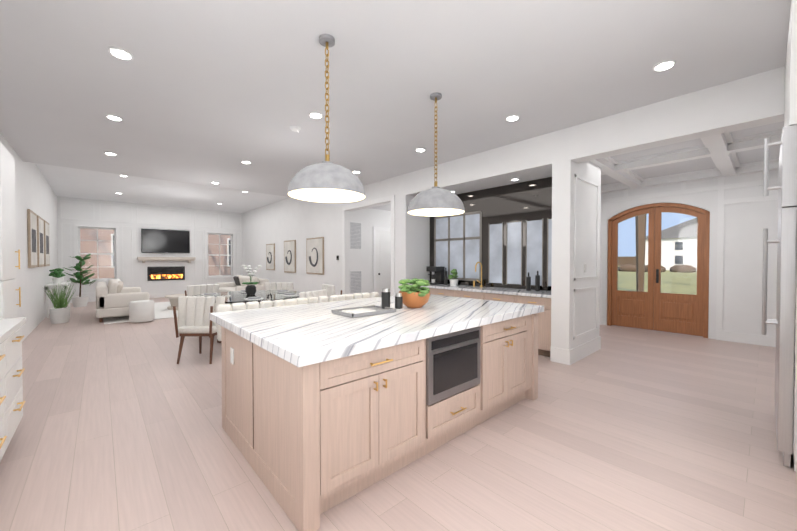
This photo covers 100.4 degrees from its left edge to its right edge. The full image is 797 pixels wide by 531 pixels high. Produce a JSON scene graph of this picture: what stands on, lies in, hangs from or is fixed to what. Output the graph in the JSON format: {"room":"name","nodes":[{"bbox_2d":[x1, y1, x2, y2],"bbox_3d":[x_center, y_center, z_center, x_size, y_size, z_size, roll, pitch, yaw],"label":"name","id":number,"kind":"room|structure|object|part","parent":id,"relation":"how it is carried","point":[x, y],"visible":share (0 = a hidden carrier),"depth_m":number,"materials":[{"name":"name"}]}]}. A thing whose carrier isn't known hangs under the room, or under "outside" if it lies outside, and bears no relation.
{"room":"kitchen","nodes":[
{"label":"kitchen","id":0,"kind":"room"},
{"bbox_2d":[0,133,58,340],"bbox_3d":[-5.650,-0.530,4.593,0.250,3.700,16.750,-1,1,-42],"label":"wall","id":1,"kind":"structure","parent":0,"point":[35,193],"depth_m":6.54,"materials":[{"name":"white paint"}]},
{"bbox_2d":[27,209,38,267],"bbox_3d":[-7.195,-0.509,6.532,0.039,1.100,0.900,-1,1,-42],"label":"art","id":2,"kind":"object","parent":1,"relation":"attached to","point":[32,218],"depth_m":6.39,"materials":[{"name":"paper"}]},
{"bbox_2d":[38,216,44,266],"bbox_3d":[-7.964,-0.521,7.387,0.039,1.100,0.900,-1,1,-42],"label":"art","id":3,"kind":"object","parent":1,"relation":"attached to","point":[38,242],"depth_m":7.36,"materials":[{"name":"paper"}]},
{"bbox_2d":[45,221,49,265],"bbox_3d":[-8.733,-0.534,8.242,0.039,1.100,0.900,-1,1,-42],"label":"art","id":4,"kind":"object","parent":1,"relation":"attached to","point":[47,243],"depth_m":8.20,"materials":[{"name":"paper"}]},
{"bbox_2d":[57,196,242,296],"bbox_3d":[-8.930,-0.649,12.671,6.180,3.700,0.250,-1,1,-42],"label":"wall","id":5,"kind":"structure","parent":0,"point":[77,210],"depth_m":12.16,"materials":[{"name":"white paint"}]},
{"bbox_2d":[78,227,115,279],"bbox_3d":[-10.335,-0.401,11.410,0.952,1.792,0.050,-1,1,-42],"label":"window","id":6,"kind":"structure","parent":5,"relation":"in","point":[99,244],"depth_m":11.42,"materials":[{"name":"clear glass"}]},
{"bbox_2d":[60,200,240,302],"bbox_3d":[-8.841,-0.472,12.544,5.600,3.350,0.059,-1,1,-42],"label":"trim","id":7,"kind":"structure","parent":5,"relation":"attached to","point":[155,295],"depth_m":11.92,"materials":[{"name":"white wood"}]},
{"bbox_2d":[141,229,189,252],"bbox_3d":[-8.786,-0.913,12.567,1.500,0.870,0.086,-1,1,-42],"label":"tv","id":8,"kind":"object","parent":5,"relation":"attached to","point":[163,241],"visible":1,"depth_m":12.50,"materials":[{"name":"black glass"}]},
{"bbox_2d":[147,266,184,280],"bbox_3d":[-8.800,0.302,12.608,1.170,0.520,0.035,-1,1,-42],"label":"insert","id":9,"kind":"object","parent":5,"relation":"attached to","point":[164,273],"visible":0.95,"depth_m":12.57,"materials":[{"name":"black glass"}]},
{"bbox_2d":[137,257,195,262],"bbox_3d":[-8.713,-0.207,12.526,1.800,0.220,0.214,-1,1,-42],"label":"mantel shelf","id":10,"kind":"object","parent":5,"relation":"attached to","point":[144,259],"visible":1,"depth_m":12.42,"materials":[{"name":"wood"}]},
{"bbox_2d":[208,233,231,276],"bbox_3d":[-7.510,-0.438,13.951,0.952,1.792,0.050,-1,1,-42],"label":"window","id":11,"kind":"structure","parent":5,"relation":"in","point":[219,254],"depth_m":13.95,"materials":[{"name":"clear glass"}]},
{"bbox_2d":[342,195,394,295],"bbox_3d":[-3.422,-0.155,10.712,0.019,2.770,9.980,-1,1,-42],"label":"door frame","id":12,"kind":"structure","parent":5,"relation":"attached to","point":[391,198],"depth_m":7.26,"materials":[{"name":"white wood"}]},
{"bbox_2d":[35,163,288,212],"bbox_3d":[-6.825,-2.339,10.269,6.230,0.250,6.700,-1,1,-42],"label":"ceiling","id":13,"kind":"structure","parent":0,"point":[78,183],"depth_m":10.06,"materials":[{"name":"white paint"}]},
{"bbox_2d":[243,178,390,298],"bbox_3d":[-3.509,-0.623,10.923,0.298,3.700,10.200,-1,1,-42],"label":"wall","id":14,"kind":"structure","parent":0,"point":[280,222],"depth_m":10.22,"materials":[{"name":"white paint"}]},
{"bbox_3d":[-4.662,-0.310,12.042,0.074,0.950,0.750,-1,1,-42],"label":"art","id":15,"kind":"part","parent":14,"relation":"part of"},
{"bbox_3d":[-3.559,-0.292,10.816,0.074,1.050,0.850,-1,1,-42],"label":"art","id":16,"kind":"part","parent":14,"relation":"part of"},
{"bbox_3d":[-2.422,-0.273,9.552,0.074,1.050,1.000,-1,1,-42],"label":"art","id":17,"kind":"part","parent":14,"relation":"part of"},
{"bbox_2d":[352,208,390,295],"bbox_3d":[-0.087,-0.255,9.702,3.150,3.000,0.200,-1,1,-42],"label":"wall","id":18,"kind":"structure","parent":0,"point":[369,219],"depth_m":8.89,"materials":[{"name":"white paint"}]},
{"bbox_2d":[349,221,361,249],"bbox_3d":[-1.110,-0.770,8.626,0.400,0.740,0.013,-1,1,-42],"label":"air vent","id":19,"kind":"object","parent":18,"relation":"in","point":[355,243],"depth_m":8.61,"materials":[{"name":"white metal"}]},
{"bbox_2d":[349,270,361,293],"bbox_3d":[-1.110,0.430,8.644,0.400,0.620,0.013,-1,1,-42],"label":"air vent","id":20,"kind":"object","parent":18,"relation":"in","point":[355,276],"depth_m":8.63,"materials":[{"name":"white metal"}]},
{"bbox_2d":[373,226,390,296],"bbox_3d":[-0.282,0.094,9.326,1.030,2.308,0.098,-1,1,-42],"label":"hall door","id":21,"kind":"structure","parent":18,"relation":"in","point":[381,258],"depth_m":9.19,"materials":[{"name":"white wood"}]},
{"bbox_2d":[371,204,390,210],"bbox_3d":[0.565,-1.645,8.957,3.150,0.200,2.150,-1,1,-42],"label":"ceiling","id":22,"kind":"structure","parent":0,"point":[386,207],"depth_m":8.83,"materials":[{"name":"white paint"}]},
{"bbox_2d":[0,0,790,196],"bbox_3d":[-1.328,-2.096,3.952,5.950,0.550,10.050,-1,1,-42],"label":"ceiling","id":23,"kind":"structure","parent":0,"point":[203,92],"depth_m":3.15,"materials":[{"name":"white paint"}]},
{"bbox_2d":[104,152,116,155],"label":"recessed light","id":24,"kind":"object","parent":23,"relation":"in","point":[108,153],"depth_m":5.43,"materials":[{"name":"white plastic"}]},
{"bbox_2d":[105,114,122,120],"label":"recessed light","id":25,"kind":"object","parent":23,"relation":"in","point":[113,117],"depth_m":4.06,"materials":[{"name":"white plastic"}]},
{"bbox_2d":[108,47,132,59],"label":"recessed light","id":26,"kind":"object","parent":23,"relation":"in","point":[120,53],"depth_m":2.80,"materials":[{"name":"white plastic"}]},
{"bbox_2d":[290,125,300,131],"bbox_3d":[-1.368,-1.804,4.397,0.136,0.046,0.136,-1,1,-42],"label":"smoke detector","id":27,"kind":"object","parent":23,"relation":"attached to","point":[295,128],"visible":0.98,"depth_m":4.36,"materials":[{"name":"white plastic"}]},
{"bbox_2d":[309,112,322,118],"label":"recessed light","id":28,"kind":"object","parent":23,"relation":"in","point":[316,115],"depth_m":4.00,"materials":[{"name":"white plastic"}]},
{"bbox_2d":[287,34,365,202],"bbox_3d":[-0.569,-1.176,2.650,0.610,1.249,0.610,-1,1,-42],"label":"pendant light","id":29,"kind":"object","parent":23,"relation":"hanging from","point":[327,180],"visible":1,"depth_m":2.55,"materials":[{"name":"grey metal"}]},
{"bbox_2d":[415,148,425,151],"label":"recessed light","id":30,"kind":"object","parent":23,"relation":"in","point":[418,149],"depth_m":5.25,"materials":[{"name":"white plastic"}]},
{"bbox_2d":[407,92,464,216],"bbox_3d":[0.399,-1.189,3.548,0.610,1.249,0.610,-1,1,-42],"label":"pendant light","id":31,"kind":"object","parent":23,"relation":"hanging from","point":[435,201],"visible":1,"depth_m":3.39,"materials":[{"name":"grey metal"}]},
{"bbox_2d":[505,115,519,120],"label":"recessed light","id":32,"kind":"object","parent":23,"relation":"in","point":[512,117],"depth_m":4.08,"materials":[{"name":"white plastic"}]},
{"bbox_2d":[653,60,675,71],"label":"recessed light","id":33,"kind":"object","parent":23,"relation":"in","point":[664,65],"depth_m":2.98,"materials":[{"name":"white plastic"}]},
{"bbox_2d":[0,297,796,530],"bbox_3d":[-2.284,1.349,6.673,11.800,0.120,18.800,-1,1,-42],"label":"floor","id":34,"kind":"structure","parent":0,"point":[119,428],"depth_m":2.41,"materials":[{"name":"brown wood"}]},
{"bbox_2d":[0,341,7,461],"bbox_3d":[-2.573,0.923,1.779,0.510,0.873,0.694,-1,1,-42],"label":"base cabinet","id":35,"kind":"object","parent":34,"relation":"on","point":[3,348],"depth_m":2.19,"materials":[{"name":"white wood"}]},
{"bbox_2d":[0,141,20,318],"bbox_3d":[-3.509,0.171,2.756,0.438,2.348,0.600,-1,1,-42],"label":"tall cabinet","id":36,"kind":"object","parent":34,"relation":"on","point":[8,293],"visible":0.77,"depth_m":2.83,"materials":[{"name":"white wood"}]},
{"bbox_2d":[8,329,24,444],"bbox_3d":[-3.037,0.916,2.295,0.510,0.873,0.693,-1,1,-42],"label":"base cabinet","id":37,"kind":"object","parent":34,"relation":"on","point":[12,402],"depth_m":2.46,"materials":[{"name":"white wood"}]},
{"bbox_2d":[0,317,25,344],"bbox_3d":[-1.869,0.473,1.007,0.533,0.049,4.160,-1,1,-42],"label":"countertop","id":38,"kind":"structure","parent":37,"relation":"on","point":[8,326],"depth_m":2.38,"materials":[{"name":"white stone"}]},
{"bbox_2d":[45,281,70,317],"bbox_3d":[-8.798,0.855,8.608,0.388,0.808,1.400,-1,1,-42],"label":"console table","id":39,"kind":"object","parent":34,"relation":"on","point":[50,285],"visible":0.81,"depth_m":8.11,"materials":[{"name":"white wood"}]},
{"bbox_2d":[49,268,65,283],"bbox_3d":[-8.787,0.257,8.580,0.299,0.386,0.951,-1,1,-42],"label":"potted plant","id":40,"kind":"object","parent":39,"relation":"on","point":[57,274],"visible":1,"depth_m":8.30,"materials":[{"name":"green plant"}]},
{"bbox_2d":[45,283,74,323],"bbox_3d":[-7.545,0.829,7.402,0.524,0.896,0.572,-1,1,-42],"label":"grass plant","id":41,"kind":"object","parent":34,"relation":"on","point":[59,313],"visible":1,"depth_m":7.31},
{"bbox_2d":[63,253,96,306],"bbox_3d":[-9.563,0.435,9.981,0.748,1.607,0.682,-1,1,-42],"label":"fiddle leaf fig","id":42,"kind":"object","parent":34,"relation":"on","point":[79,301],"visible":1,"depth_m":9.96,"materials":[{"name":"green plant"}]},
{"bbox_2d":[103,302,232,323],"bbox_3d":[-6.277,1.234,9.839,3.700,0.018,3.750,-1,1,-42],"label":"area rug","id":43,"kind":"object","parent":34,"relation":"on","point":[162,311],"visible":0.21,"depth_m":8.29,"materials":[{"name":"fabric"}]},
{"bbox_2d":[96,279,148,321],"bbox_3d":[-7.041,0.805,8.439,0.950,0.877,2.300,-1,1,-42],"label":"sofa","id":44,"kind":"object","parent":43,"relation":"on","point":[114,297],"visible":0.94,"depth_m":7.56,"materials":[{"name":"fabric"}]},
{"bbox_2d":[129,300,154,322],"bbox_3d":[-5.814,1.032,7.528,0.460,0.451,0.460,-1,1,-42],"label":"ottoman","id":45,"kind":"object","parent":43,"relation":"on","point":[141,311],"visible":1,"depth_m":7.35,"materials":[{"name":"white fabric"}]},
{"bbox_2d":[165,294,184,309],"bbox_3d":[-6.126,1.041,9.669,1.100,0.370,1.100,-1,1,-42],"label":"coffee table","id":46,"kind":"object","parent":43,"relation":"on","point":[173,299],"visible":0.25,"depth_m":9.26,"materials":[{"name":"stone"}]},
{"bbox_2d":[217,275,268,291],"bbox_3d":[-5.078,0.775,10.743,0.950,0.869,2.300,-1,1,-42],"label":"sofa","id":47,"kind":"object","parent":43,"relation":"on","point":[237,284],"visible":0.4,"depth_m":10.67,"materials":[{"name":"fabric"}]},
{"bbox_2d":[173,296,224,363],"bbox_3d":[-2.738,0.873,4.693,0.643,0.894,0.561,0,1,0],"label":"dining chair","id":48,"kind":"object","parent":34,"relation":"on","point":[193,315],"visible":0.81,"depth_m":4.55,"materials":[{"name":"white fabric"}]},
{"bbox_2d":[185,284,218,303],"bbox_3d":[-3.976,0.841,6.839,0.561,0.894,0.643,0,1,30],"label":"dining chair","id":49,"kind":"object","parent":34,"relation":"on","point":[192,290],"visible":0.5,"depth_m":6.82,"materials":[{"name":"beige fabric"}]},
{"bbox_2d":[193,290,299,342],"bbox_3d":[-2.738,0.904,6.124,2.000,0.784,2.000,-1,1,-42],"label":"dining table","id":50,"kind":"object","parent":34,"relation":"on","point":[241,296],"visible":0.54,"depth_m":6.02,"materials":[{"name":"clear glass"}]},
{"bbox_2d":[242,265,260,294],"bbox_3d":[-2.743,0.264,6.244,0.331,0.554,0.354,-1,1,-42],"label":"orchid","id":51,"kind":"object","parent":50,"relation":"on","point":[250,289],"visible":1,"depth_m":6.17,"materials":[{"name":"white plant"}]},
{"bbox_2d":[216,299,284,344],"bbox_3d":[-1.403,0.849,3.249,0.652,0.982,0.561,-1,1,-42],"label":"counter stool","id":52,"kind":"object","parent":34,"relation":"on","point":[243,306],"visible":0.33,"depth_m":3.20,"materials":[{"name":"white fabric"}]},
{"bbox_2d":[265,282,292,306],"bbox_3d":[-2.737,0.831,7.554,0.643,0.894,0.561,0,1,0],"label":"dining chair","id":53,"kind":"object","parent":34,"relation":"on","point":[288,286],"visible":0.25,"depth_m":7.59,"materials":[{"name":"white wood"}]},
{"bbox_2d":[285,295,337,305],"bbox_3d":[-0.920,0.843,3.683,0.652,0.982,0.561,-1,1,-42],"label":"counter stool","id":54,"kind":"object","parent":34,"relation":"on","point":[308,300],"visible":0.21,"depth_m":3.68,"materials":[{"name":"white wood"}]},
{"bbox_2d":[299,289,326,297],"bbox_3d":[-1.452,0.861,5.496,0.561,0.894,0.643,0,1,26],"label":"dining chair","id":55,"kind":"object","parent":34,"relation":"on","point":[318,293],"visible":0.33,"depth_m":5.40,"materials":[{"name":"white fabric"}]},
{"bbox_2d":[321,284,341,301],"bbox_3d":[-1.524,0.841,6.881,0.561,0.894,0.643,-1,1,-32],"label":"dining chair","id":56,"kind":"object","parent":34,"relation":"on","point":[329,288],"visible":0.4,"depth_m":6.79,"materials":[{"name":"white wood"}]},
{"bbox_2d":[337,292,378,300],"bbox_3d":[-0.473,0.837,4.085,0.652,0.982,0.561,-1,1,-42],"label":"counter stool","id":57,"kind":"object","parent":34,"relation":"on","point":[355,296],"visible":0.19,"depth_m":4.10,"materials":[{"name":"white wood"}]},
{"bbox_2d":[221,310,543,530],"bbox_3d":[-0.018,0.905,3.033,2.530,0.872,1.514,-1,1,-42],"label":"kitchen island","id":58,"kind":"object","parent":34,"relation":"on","point":[324,408],"depth_m":2.08,"materials":[{"name":"brown wood"}]},
{"bbox_2d":[209,294,543,369],"bbox_3d":[-0.089,0.437,3.106,2.610,0.058,1.740,-1,1,-42],"label":"island countertop","id":59,"kind":"structure","parent":58,"relation":"on","point":[298,335],"depth_m":2.41,"materials":[{"name":"white stone"}]},
{"bbox_2d":[331,305,395,317],"bbox_3d":[-0.296,0.394,2.879,0.460,0.030,0.320,-1,1,-42],"label":"tray","id":60,"kind":"object","parent":59,"relation":"on","point":[361,311],"visible":0.98,"depth_m":2.82,"materials":[{"name":"grey metal"}]},
{"bbox_2d":[381,288,402,308],"bbox_3d":[-0.060,0.302,3.045,0.155,0.180,0.165,-1,1,-42],"label":"jars","id":61,"kind":"object","parent":59,"relation":"on","point":[385,297],"visible":0.98,"depth_m":3.02,"materials":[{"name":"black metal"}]},
{"bbox_2d":[398,278,429,307],"bbox_3d":[0.177,0.266,3.228,0.350,0.276,0.345,-1,1,-42],"label":"potted plant","id":62,"kind":"object","parent":59,"relation":"on","point":[414,295],"visible":0.98,"depth_m":3.13,"materials":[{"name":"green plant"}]},
{"bbox_2d":[409,284,550,356],"bbox_3d":[1.411,0.847,5.941,0.652,0.903,2.910,-1,1,-42],"label":"kitchen cabinet","id":63,"kind":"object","parent":34,"relation":"on","point":[532,297],"depth_m":5.13,"materials":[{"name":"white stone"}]},
{"bbox_2d":[426,266,444,284],"bbox_3d":[0.757,0.195,6.823,0.295,0.372,0.260,-1,1,-42],"label":"coffee machine","id":64,"kind":"object","parent":63,"relation":"on","point":[437,275],"visible":0.83,"depth_m":6.77,"materials":[{"name":"black metal"}]},
{"bbox_2d":[444,268,447,284],"bbox_3d":[0.943,0.214,6.627,0.068,0.340,0.070,-1,1,-42],"label":"bottle","id":65,"kind":"object","parent":63,"relation":"on","point":[445,272],"depth_m":6.60,"materials":[{"name":"black glass"}]},
{"bbox_2d":[448,269,457,285],"bbox_3d":[1.062,0.227,6.360,0.212,0.323,0.212,-1,1,-42],"label":"potted plant","id":66,"kind":"object","parent":63,"relation":"on","point":[453,282],"visible":1,"depth_m":6.31,"materials":[{"name":"green plant"}]},
{"bbox_2d":[473,262,482,286],"bbox_3d":[1.404,0.161,6.066,0.220,0.462,0.206,-1,1,-42],"label":"faucet","id":67,"kind":"object","parent":63,"relation":"on","point":[481,285],"visible":1,"depth_m":6.05,"materials":[{"name":"gold metal"}]},
{"bbox_2d":[526,272,530,290],"bbox_3d":[2.094,0.258,5.349,0.068,0.290,0.070,-1,1,-42],"label":"bottle","id":68,"kind":"object","parent":63,"relation":"on","point":[528,279],"depth_m":5.32,"materials":[{"name":"black glass"}]},
{"bbox_2d":[535,271,539,290],"bbox_3d":[2.194,0.245,5.238,0.068,0.320,0.070,-1,1,-42],"label":"bottle","id":69,"kind":"object","parent":63,"relation":"on","point":[537,282],"depth_m":5.21,"materials":[{"name":"black glass"}]},
{"bbox_2d":[762,125,796,467],"bbox_3d":[3.236,0.212,2.351,1.150,2.278,0.891,-1,1,-42],"label":"fridge","id":70,"kind":"object","parent":34,"relation":"on","point":[784,322],"visible":1,"depth_m":2.22,"materials":[{"name":"silver metal"}]},
{"bbox_2d":[793,0,796,470],"bbox_3d":[2.584,-0.211,1.655,0.740,3.144,0.738,-1,1,-42],"label":"tall cabinet","id":71,"kind":"object","parent":34,"relation":"on","point":[794,444],"depth_m":2.14,"materials":[{"name":"white wood"}]},
{"bbox_2d":[796,384,796,476],"bbox_3d":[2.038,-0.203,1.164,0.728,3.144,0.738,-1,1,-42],"label":"tall cabinet","id":72,"kind":"object","parent":34,"relation":"on","point":[796,384],"depth_m":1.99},
{"bbox_2d":[391,174,429,294],"bbox_3d":[0.308,-0.393,7.194,0.855,3.350,0.455,-1,1,-42],"label":"pillar","id":73,"kind":"structure","parent":0,"point":[412,246],"depth_m":6.92,"materials":[{"name":"white paint"}]},
{"bbox_2d":[430,177,551,290],"bbox_3d":[1.707,-0.064,6.194,0.120,2.720,2.940,-1,1,-42],"label":"wall","id":74,"kind":"structure","parent":0,"point":[531,200],"depth_m":5.84,"materials":[{"name":"brown metal"}]},
{"bbox_2d":[434,211,551,286],"bbox_3d":[1.677,-0.345,6.125,0.006,1.365,2.725,-1,1,-42],"label":"window","id":75,"kind":"structure","parent":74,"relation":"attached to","point":[458,242],"depth_m":6.10,"materials":[{"name":"glass"}]},
{"bbox_2d":[550,160,600,364],"bbox_3d":[2.638,-0.194,4.880,1.220,3.020,0.255,-1,1,-42],"label":"pillar","id":76,"kind":"structure","parent":0,"point":[575,269],"depth_m":4.56,"materials":[{"name":"white wood"}]},
{"bbox_2d":[406,66,784,196],"bbox_3d":[2.399,-1.719,4.861,0.840,0.630,5.810,-1,1,-42],"label":"header beam","id":77,"kind":"structure","parent":0,"point":[755,100],"depth_m":3.94,"materials":[{"name":"white paint"}]},
{"bbox_2d":[590,121,783,192],"bbox_3d":[3.634,-1.688,5.597,3.180,0.313,5.250,-1,1,-42],"label":"ceiling","id":78,"kind":"structure","parent":0,"point":[738,152],"depth_m":5.10,"materials":[{"name":"white paint"}]},
{"bbox_2d":[601,169,778,338],"bbox_3d":[4.842,-0.213,6.840,0.250,3.000,5.450,-1,1,-42],"label":"wall","id":79,"kind":"structure","parent":0,"point":[746,224],"depth_m":5.65,"materials":[{"name":"white paint"}]},
{"bbox_2d":[607,203,709,337],"bbox_3d":[5.047,0.039,6.550,0.159,2.503,1.588,-1,1,-42],"label":"entry door","id":80,"kind":"structure","parent":79,"relation":"in","point":[658,267],"depth_m":6.47,"materials":[{"name":"brown wood"}]},
{"bbox_2d":[600,177,777,346],"bbox_3d":[4.807,-0.186,6.674,0.023,2.950,5.250,-1,1,-42],"label":"panels","id":81,"kind":"object","parent":79,"relation":"attached to","point":[748,338],"visible":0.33,"depth_m":5.77,"materials":[{"name":"white wood"}]},
{"bbox_2d":[784,0,795,126],"bbox_3d":[3.274,-1.362,2.286,1.150,0.861,0.778,-1,1,-42],"label":"upper cabinet","id":82,"kind":"object","parent":0,"relation":"attached to","point":[790,113],"depth_m":2.19,"materials":[{"name":"white wood"}]}
]}

